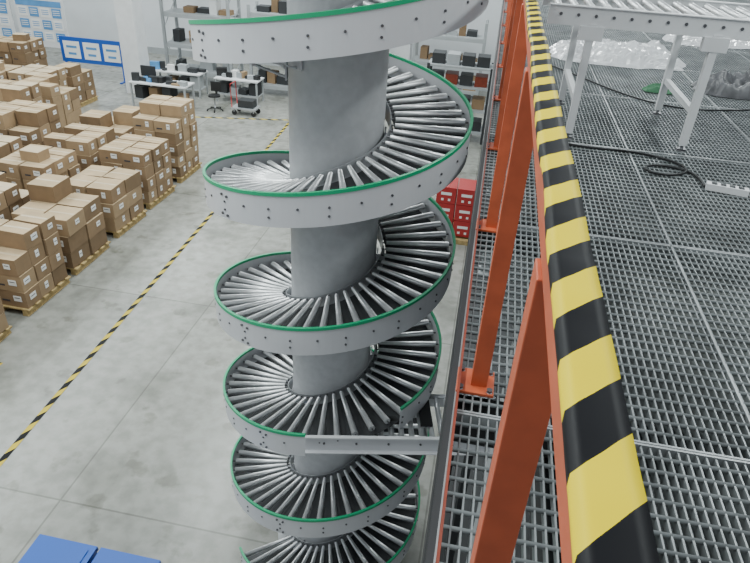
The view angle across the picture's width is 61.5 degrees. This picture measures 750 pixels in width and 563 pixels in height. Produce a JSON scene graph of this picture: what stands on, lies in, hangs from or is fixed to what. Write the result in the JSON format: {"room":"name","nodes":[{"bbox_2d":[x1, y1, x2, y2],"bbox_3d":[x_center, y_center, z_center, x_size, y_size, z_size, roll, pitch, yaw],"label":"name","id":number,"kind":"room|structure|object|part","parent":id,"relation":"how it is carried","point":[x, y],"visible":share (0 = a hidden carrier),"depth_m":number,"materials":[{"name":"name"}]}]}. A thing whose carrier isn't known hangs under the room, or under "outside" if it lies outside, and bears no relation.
{"room":"distribution center","nodes":[
{"label":"distribution center","id":0,"kind":"room"},
{"bbox_2d":[9,0,502,80],"bbox_3d":[-2.107,-12.496,23.381,38.000,9.000,0.200,8,32,8],"label":"wall","id":1,"kind":"structure","parent":0,"point":[91,19],"depth_m":25.80,"materials":[{"name":"paint"}]},
{"bbox_2d":[147,47,488,82],"bbox_3d":[-2.373,-8.704,25.560,37.980,0.240,0.030,8,32,8],"label":"baseboard","id":2,"kind":"structure","parent":1,"relation":"attached to","point":[150,49],"depth_m":26.40,"materials":[{"name":"grey paint"}]},
{"bbox_2d":[0,47,590,562],"bbox_3d":[-5.167,-1.169,13.226,38.000,0.001,29.500,8,32,8],"label":"floor","id":3,"kind":"structure","parent":0,"point":[133,456],"depth_m":9.07,"materials":[{"name":"concrete"}]},
{"bbox_2d":[0,297,11,342],"bbox_3d":[-6.314,0.487,9.204,1.169,1.254,1.160,8,32,8],"label":"wooden pallet","id":4,"kind":"object","parent":3,"relation":"on","point":[5,330],"visible":1,"depth_m":9.72,"materials":[{"name":"brown wood"}]},
{"bbox_2d":[0,0,16,36],"bbox_3d":[-14.671,-9.748,23.995,2.200,2.300,0.600,8,32,8],"label":"notice board","id":5,"kind":"object","parent":3,"relation":"on","point":[7,26],"visible":0.82,"depth_m":23.67,"materials":[{"name":"white paint"}]},
{"bbox_2d":[0,79,16,84],"bbox_3d":[-10.133,-4.768,17.360,1.179,1.254,1.169,8,32,8],"label":"wooden pallet","id":6,"kind":"object","parent":3,"relation":"on","point":[2,81],"visible":0.03,"depth_m":17.35,"materials":[{"name":"brown wood"}]},
{"bbox_2d":[0,62,21,79],"bbox_3d":[-11.197,-5.809,18.750,1.155,1.455,1.145,8,32,8],"label":"wooden pallet","id":7,"kind":"object","parent":3,"relation":"on","point":[4,68],"visible":0.14,"depth_m":18.35,"materials":[{"name":"brown wood"}]},
{"bbox_2d":[0,135,22,158],"bbox_3d":[-8.163,-2.249,13.311,1.151,1.414,1.144,8,32,8],"label":"wooden pallet","id":8,"kind":"object","parent":3,"relation":"on","point":[9,145],"visible":0.11,"depth_m":13.15,"materials":[{"name":"brown wood"}]},
{"bbox_2d":[0,172,29,220],"bbox_3d":[-7.133,-1.216,11.815,1.149,1.334,1.140,8,32,8],"label":"wooden pallet","id":9,"kind":"object","parent":3,"relation":"on","point":[12,198],"visible":0.32,"depth_m":11.47,"materials":[{"name":"brown wood"}]},
{"bbox_2d":[0,81,42,104],"bbox_3d":[-9.051,-4.017,15.791,1.167,1.734,1.158,8,32,8],"label":"cardboard boxes","id":10,"kind":"object","parent":3,"relation":"on","point":[21,90],"visible":0.18,"depth_m":15.35,"materials":[{"name":"brown cardboard"}]},
{"bbox_2d":[0,33,47,66],"bbox_3d":[-12.001,-7.613,21.450,1.160,1.615,1.150,8,32,8],"label":"wooden pallet","id":11,"kind":"object","parent":3,"relation":"on","point":[22,49],"visible":0.57,"depth_m":20.96,"materials":[{"name":"brown wood"}]},
{"bbox_2d":[0,99,61,146],"bbox_3d":[-7.915,-3.102,14.420,1.163,1.734,1.153,8,32,8],"label":"wooden pallet","id":12,"kind":"object","parent":3,"relation":"on","point":[31,121],"visible":0.36,"depth_m":13.91,"materials":[{"name":"brown wood"}]},
{"bbox_2d":[0,211,70,316],"bbox_3d":[-6.041,-0.352,10.522,1.149,1.334,1.139,8,32,8],"label":"wooden pallet","id":13,"kind":"object","parent":3,"relation":"on","point":[33,270],"visible":1,"depth_m":10.28,"materials":[{"name":"brown wood"}]},
{"bbox_2d":[8,64,67,86],"bbox_3d":[-9.868,-5.584,18.640,1.161,1.334,1.151,8,32,8],"label":"wooden pallet","id":14,"kind":"object","parent":3,"relation":"on","point":[27,71],"visible":0.2,"depth_m":18.31,"materials":[{"name":"brown wood"}]},
{"bbox_2d":[0,144,80,189],"bbox_3d":[-6.874,-2.058,13.021,1.166,1.535,1.156,8,32,8],"label":"wooden pallet","id":15,"kind":"object","parent":3,"relation":"on","point":[31,161],"visible":0.29,"depth_m":12.47,"materials":[{"name":"brown wood"}]},
{"bbox_2d":[13,0,78,63],"bbox_3d":[-12.416,-9.414,23.688,2.000,2.300,0.600,8,32,8],"label":"notice board","id":16,"kind":"object","parent":3,"relation":"on","point":[45,19],"visible":0.86,"depth_m":23.40,"materials":[{"name":"white paint"}]},
{"bbox_2d":[14,73,81,133],"bbox_3d":[-8.798,-4.699,17.121,1.162,1.534,1.159,8,32,8],"label":"wooden pallet","id":17,"kind":"object","parent":3,"relation":"on","point":[67,100],"visible":0.36,"depth_m":16.90,"materials":[{"name":"brown wood"}]},
{"bbox_2d":[11,173,110,274],"bbox_3d":[-5.811,-1.071,11.641,1.150,1.414,1.140,8,32,8],"label":"wooden pallet","id":18,"kind":"object","parent":3,"relation":"on","point":[79,218],"visible":0.66,"depth_m":11.47,"materials":[{"name":"brown wood"}]},
{"bbox_2d":[56,62,98,106],"bbox_3d":[-9.635,-6.261,19.844,1.158,1.254,1.148,8,32,8],"label":"wooden pallet","id":19,"kind":"object","parent":3,"relation":"on","point":[82,79],"visible":0.49,"depth_m":19.69,"materials":[{"name":"brown wood"}]},
{"bbox_2d":[43,123,115,171],"bbox_3d":[-6.617,-2.753,14.371,1.147,1.334,1.141,8,32,8],"label":"wooden pallet","id":20,"kind":"object","parent":3,"relation":"on","point":[86,140],"visible":0.33,"depth_m":13.79,"materials":[{"name":"brown wood"}]},
{"bbox_2d":[18,534,160,562],"bbox_3d":[-2.758,2.970,6.130,1.280,0.626,0.470,8,32,8],"label":"plastic crates","id":21,"kind":"object","parent":3,"relation":"on","point":[45,549],"visible":1,"depth_m":6.08,"materials":[{"name":"blue plastic"}]},
{"bbox_2d":[58,35,125,83],"bbox_3d":[-9.972,-7.882,22.335,2.400,1.375,0.600,8,32,8],"label":"sign stand","id":22,"kind":"object","parent":3,"relation":"on","point":[73,49],"visible":0.77,"depth_m":22.17,"materials":[{"name":"blue plastic"}]},
{"bbox_2d":[70,165,147,237],"bbox_3d":[-5.565,-1.674,13.013,1.154,1.034,1.144,8,32,8],"label":"wooden pallet","id":23,"kind":"object","parent":3,"relation":"on","point":[119,191],"visible":0.66,"depth_m":12.72,"materials":[{"name":"brown wood"}]},
{"bbox_2d":[79,105,139,138],"bbox_3d":[-6.379,-3.496,15.530,1.164,1.414,1.154,8,32,8],"label":"wooden pallet","id":24,"kind":"object","parent":3,"relation":"on","point":[121,120],"visible":0.21,"depth_m":15.14,"materials":[{"name":"brown wood"}]},
{"bbox_2d":[113,0,150,93],"bbox_3d":[-7.824,-10.359,19.298,0.620,9.000,0.600,8,32,8],"label":"pillar","id":25,"kind":"structure","parent":3,"relation":"on","point":[129,13],"depth_m":20.52,"materials":[{"name":"white paint"}]},
{"bbox_2d":[98,133,175,209],"bbox_3d":[-5.319,-2.488,14.153,1.173,1.254,1.163,8,32,8],"label":"wooden pallet","id":26,"kind":"object","parent":3,"relation":"on","point":[149,155],"visible":0.73,"depth_m":13.78,"materials":[{"name":"brown wood"}]},
{"bbox_2d":[0,122,288,465],"bbox_3d":[-3.690,-1.194,13.414,0.080,0.001,15.221,7,32,5],"label":"tape","id":27,"kind":"object","parent":3,"relation":"on","point":[49,404],"visible":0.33,"depth_m":9.74,"materials":[{"name":"yellow plastic"}]},
{"bbox_2d":[128,65,195,106],"bbox_3d":[-6.766,-6.163,20.032,1.900,1.210,0.700,8,32,8],"label":"bench","id":28,"kind":"object","parent":3,"relation":"on","point":[160,85],"visible":0.84,"depth_m":19.90,"materials":[{"name":"white paint"}]},
{"bbox_2d":[132,94,201,182],"bbox_3d":[-5.045,-3.476,15.313,1.149,1.754,1.144,8,32,8],"label":"wooden pallet","id":29,"kind":"object","parent":3,"relation":"on","point":[172,118],"visible":0.66,"depth_m":14.86,"materials":[{"name":"brown wood"}]},
{"bbox_2d":[149,61,208,98],"bbox_3d":[-6.665,-6.925,21.453,1.828,1.033,0.700,8,32,8],"label":"bench","id":30,"kind":"object","parent":3,"relation":"on","point":[196,74],"visible":0.71,"depth_m":21.19,"materials":[{"name":"white paint"}]},
{"bbox_2d":[159,0,243,84],"bbox_3d":[-6.068,-8.946,22.125,2.490,3.834,1.090,8,32,8],"label":"storage rack","id":31,"kind":"object","parent":3,"relation":"on","point":[214,11],"visible":0.48,"depth_m":22.03,"materials":[{"name":"grey metal"}]},
{"bbox_2d":[207,81,222,112],"bbox_3d":[-5.096,-5.876,20.066,0.502,0.870,0.526,8,32,8],"label":"office chair","id":32,"kind":"object","parent":3,"relation":"on","point":[215,86],"visible":1,"depth_m":20.07,"materials":[{"name":"black fabric"}]},
{"bbox_2d":[214,67,263,104],"bbox_3d":[-4.564,-6.558,21.081,1.579,1.028,0.700,8,32,8],"label":"bench","id":33,"kind":"object","parent":3,"relation":"on","point":[255,89],"visible":0.94,"depth_m":20.92,"materials":[{"name":"white paint"}]},
{"bbox_2d":[199,117,283,119],"bbox_3d":[-4.972,-5.114,19.663,4.677,0.001,0.082,1,32,-5],"label":"tape","id":34,"kind":"object","parent":3,"relation":"on","point":[199,117],"visible":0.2,"depth_m":19.73,"materials":[{"name":"plastic"}]},
{"bbox_2d":[229,81,260,116],"bbox_3d":[-4.095,-5.769,19.905,0.816,0.966,0.500,8,32,8],"label":"trolley","id":35,"kind":"object","parent":3,"relation":"on","point":[249,104],"visible":1,"depth_m":19.86,"materials":[{"name":"white metal"}]},
{"bbox_2d":[247,0,287,90],"bbox_3d":[-3.126,-7.971,21.573,2.190,3.076,0.890,8,32,8],"label":"storage rack","id":36,"kind":"object","parent":3,"relation":"on","point":[277,7],"visible":0.23,"depth_m":21.30,"materials":[{"name":"grey metal"}]},
{"bbox_2d":[188,0,495,562],"bbox_3d":[-0.035,-0.457,5.047,2.596,7.961,2.025,8,32,8],"label":"conveyor","id":37,"kind":"object","parent":3,"relation":"on","point":[353,423],"visible":1,"depth_m":5.00,"materials":[{"name":"metal"}]},
{"bbox_3d":[-0.468,1.675,6.441,1.994,2.267,1.994,8,32,8],"label":"green edge trim","id":38,"kind":"part","parent":37,"relation":"part of","materials":[{"name":"green"}]},
{"bbox_3d":[-0.279,-1.258,4.640,1.994,4.406,1.994,8,32,8],"label":"green edge trim","id":39,"kind":"part","parent":37,"relation":"part of","materials":[{"name":"green plastic"}]},
{"bbox_2d":[391,44,411,59],"bbox_3d":[1.157,-11.266,21.722,0.700,9.000,0.600,8,32,8],"label":"pillar","id":40,"kind":"structure","parent":3,"relation":"on","point":[405,51],"depth_m":23.12,"materials":[{"name":"white paint"}]},
{"bbox_2d":[412,19,488,95],"bbox_3d":[2.616,-7.976,22.535,2.490,2.712,0.890,8,32,8],"label":"storage rack","id":41,"kind":"object","parent":3,"relation":"on","point":[472,36],"visible":0.27,"depth_m":21.94,"materials":[{"name":"white metal"}]},
{"bbox_2d":[436,178,476,245],"bbox_3d":[1.716,-1.591,13.503,0.900,1.185,1.100,8,32,8],"label":"cartons","id":42,"kind":"object","parent":3,"relation":"on","point":[446,198],"visible":0.58,"depth_m":13.08,"materials":[{"name":"red cardboard"}]},
{"bbox_2d":[427,49,493,144],"bbox_3d":[2.443,-5.495,18.718,1.880,2.460,0.880,8,32,8],"label":"rack","id":43,"kind":"object","parent":3,"relation":"on","point":[438,59],"visible":0.56,"depth_m":18.16,"materials":[{"name":"grey metal"}]},
{"bbox_2d":[440,159,745,562],"bbox_3d":[5.836,1.496,10.034,8.800,0.012,20.400,8,32,8],"label":"floor grating","id":44,"kind":"object","parent":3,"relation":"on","point":[467,504],"visible":0.02,"depth_m":9.07,"materials":[{"name":"metal"}]},
{"bbox_2d":[421,0,749,562],"bbox_3d":[5.871,-0.551,8.793,8.994,4.795,20.410,8,32,8],"label":"deck","id":45,"kind":"object","parent":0,"point":[685,245],"visible":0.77,"depth_m":2.79,"materials":[{"name":"grey metal"}]},
{"bbox_2d":[455,0,659,562],"bbox_3d":[1.718,-3.676,7.859,0.130,1.132,20.400,8,32,8],"label":"guardrail","id":46,"kind":"object","parent":45,"relation":"on","point":[565,365],"visible":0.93,"depth_m":0.78,"materials":[{"name":"orange metal"}]},
{"bbox_3d":[0.383,-0.100,1.944,0.130,1.080,0.130,8,32,8],"label":"post","id":47,"kind":"part","parent":46,"relation":"part of","materials":[{"name":"orange metal"}]},
{"bbox_3d":[0.626,-0.746,3.022,0.130,1.080,0.130,8,32,8],"label":"post","id":48,"kind":"part","parent":46,"relation":"part of","materials":[{"name":"orange metal"}]},
{"bbox_3d":[1.111,-2.038,5.178,0.130,1.080,0.130,8,32,8],"label":"post","id":49,"kind":"part","parent":46,"relation":"part of","materials":[{"name":"orange metal"}]},
{"bbox_3d":[1.357,-2.695,6.273,0.130,1.080,0.130,8,32,8],"label":"post","id":50,"kind":"part","parent":46,"relation":"part of","materials":[{"name":"orange metal"}]},
{"bbox_3d":[0.868,-1.392,4.100,0.130,1.080,0.130,8,32,8],"label":"post","id":51,"kind":"part","parent":46,"relation":"part of","materials":[{"name":"orange metal"}]},
{"bbox_3d":[1.603,-3.351,7.367,0.130,1.080,0.130,8,32,8],"label":"post","id":52,"kind":"part","parent":46,"relation":"part of","materials":[{"name":"orange metal"}]},
{"bbox_3d":[1.849,-4.007,8.462,0.130,1.080,0.130,8,32,8],"label":"post","id":53,"kind":"part","parent":46,"relation":"part of","materials":[{"name":"orange metal"}]},
{"bbox_3d":[0.179,0.446,1.034,0.130,1.080,0.130,8,32,8],"label":"post","id":54,"kind":"part","parent":46,"relation":"part of","materials":[{"name":"orange metal"}]},
{"bbox_3d":[1.760,-4.131,7.577,0.044,0.045,20.400,8,32,8],"label":"rail","id":55,"kind":"part","parent":46,"relation":"part of","materials":[{"name":"metal"}]},
{"bbox_2d":[549,39,685,70],"bbox_3d":[2.774,-2.650,7.169,1.543,0.210,0.960,8,32,8],"label":"plastic sheet","id":56,"kind":"object","parent":45,"relation":"on","point":[632,54],"visible":0.71,"depth_m":6.91,"materials":[{"name":"plastic"}]},
{"bbox_2d":[569,143,704,187],"bbox_3d":[1.728,-0.870,4.354,1.179,0.016,0.344,28,39,34],"label":"power cable","id":57,"kind":"object","parent":45,"relation":"on","point":[685,169],"visible":0.96,"depth_m":4.22,"materials":[{"name":"black rubber"}]},
{"bbox_2d":[542,0,749,151],"bbox_3d":[3.153,-1.441,4.596,3.897,0.896,1.000,8,32,8],"label":"conveyor","id":58,"kind":"object","parent":45,"relation":"on","point":[718,23],"visible":0.98,"depth_m":4.27,"materials":[{"name":"white metal"}]},
{"bbox_2d":[551,65,749,110],"bbox_3d":[2.451,-1.836,6.005,2.291,0.013,0.698,26,38,32],"label":"power cable","id":59,"kind":"object","parent":45,"relation":"on","point":[551,65],"visible":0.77,"depth_m":5.61,"materials":[{"name":"black rubber"}]},
{"bbox_2d":[641,83,671,93],"bbox_3d":[2.724,-1.850,5.999,0.347,0.067,0.214,8,32,8],"label":"rag","id":60,"kind":"object","parent":45,"relation":"on","point":[654,87],"visible":0.51,"depth_m":5.96,"materials":[{"name":"green fabric"}]},
{"bbox_2d":[662,34,749,48],"bbox_3d":[4.597,-3.271,8.412,1.477,0.170,0.686,1,32,-5],"label":"plastic sheet","id":61,"kind":"object","parent":45,"relation":"on","point":[687,40],"visible":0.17,"depth_m":8.21,"materials":[{"name":"plastic"}]},
{"bbox_2d":[691,69,749,99],"bbox_3d":[3.466,-1.929,6.073,0.734,0.205,0.538,8,32,8],"label":"bag","id":62,"kind":"object","parent":45,"relation":"on","point":[722,83],"visible":0.79,"depth_m":5.97,"materials":[{"name":"grey plastic"}]},
{"bbox_2d":[705,181,749,197],"bbox_3d":[2.175,-0.574,3.893,0.247,0.043,0.106,8,32,8],"label":"power strip","id":63,"kind":"object","parent":45,"relation":"on","point":[711,186],"depth_m":3.87,"materials":[{"name":"white plastic"}]}
]}

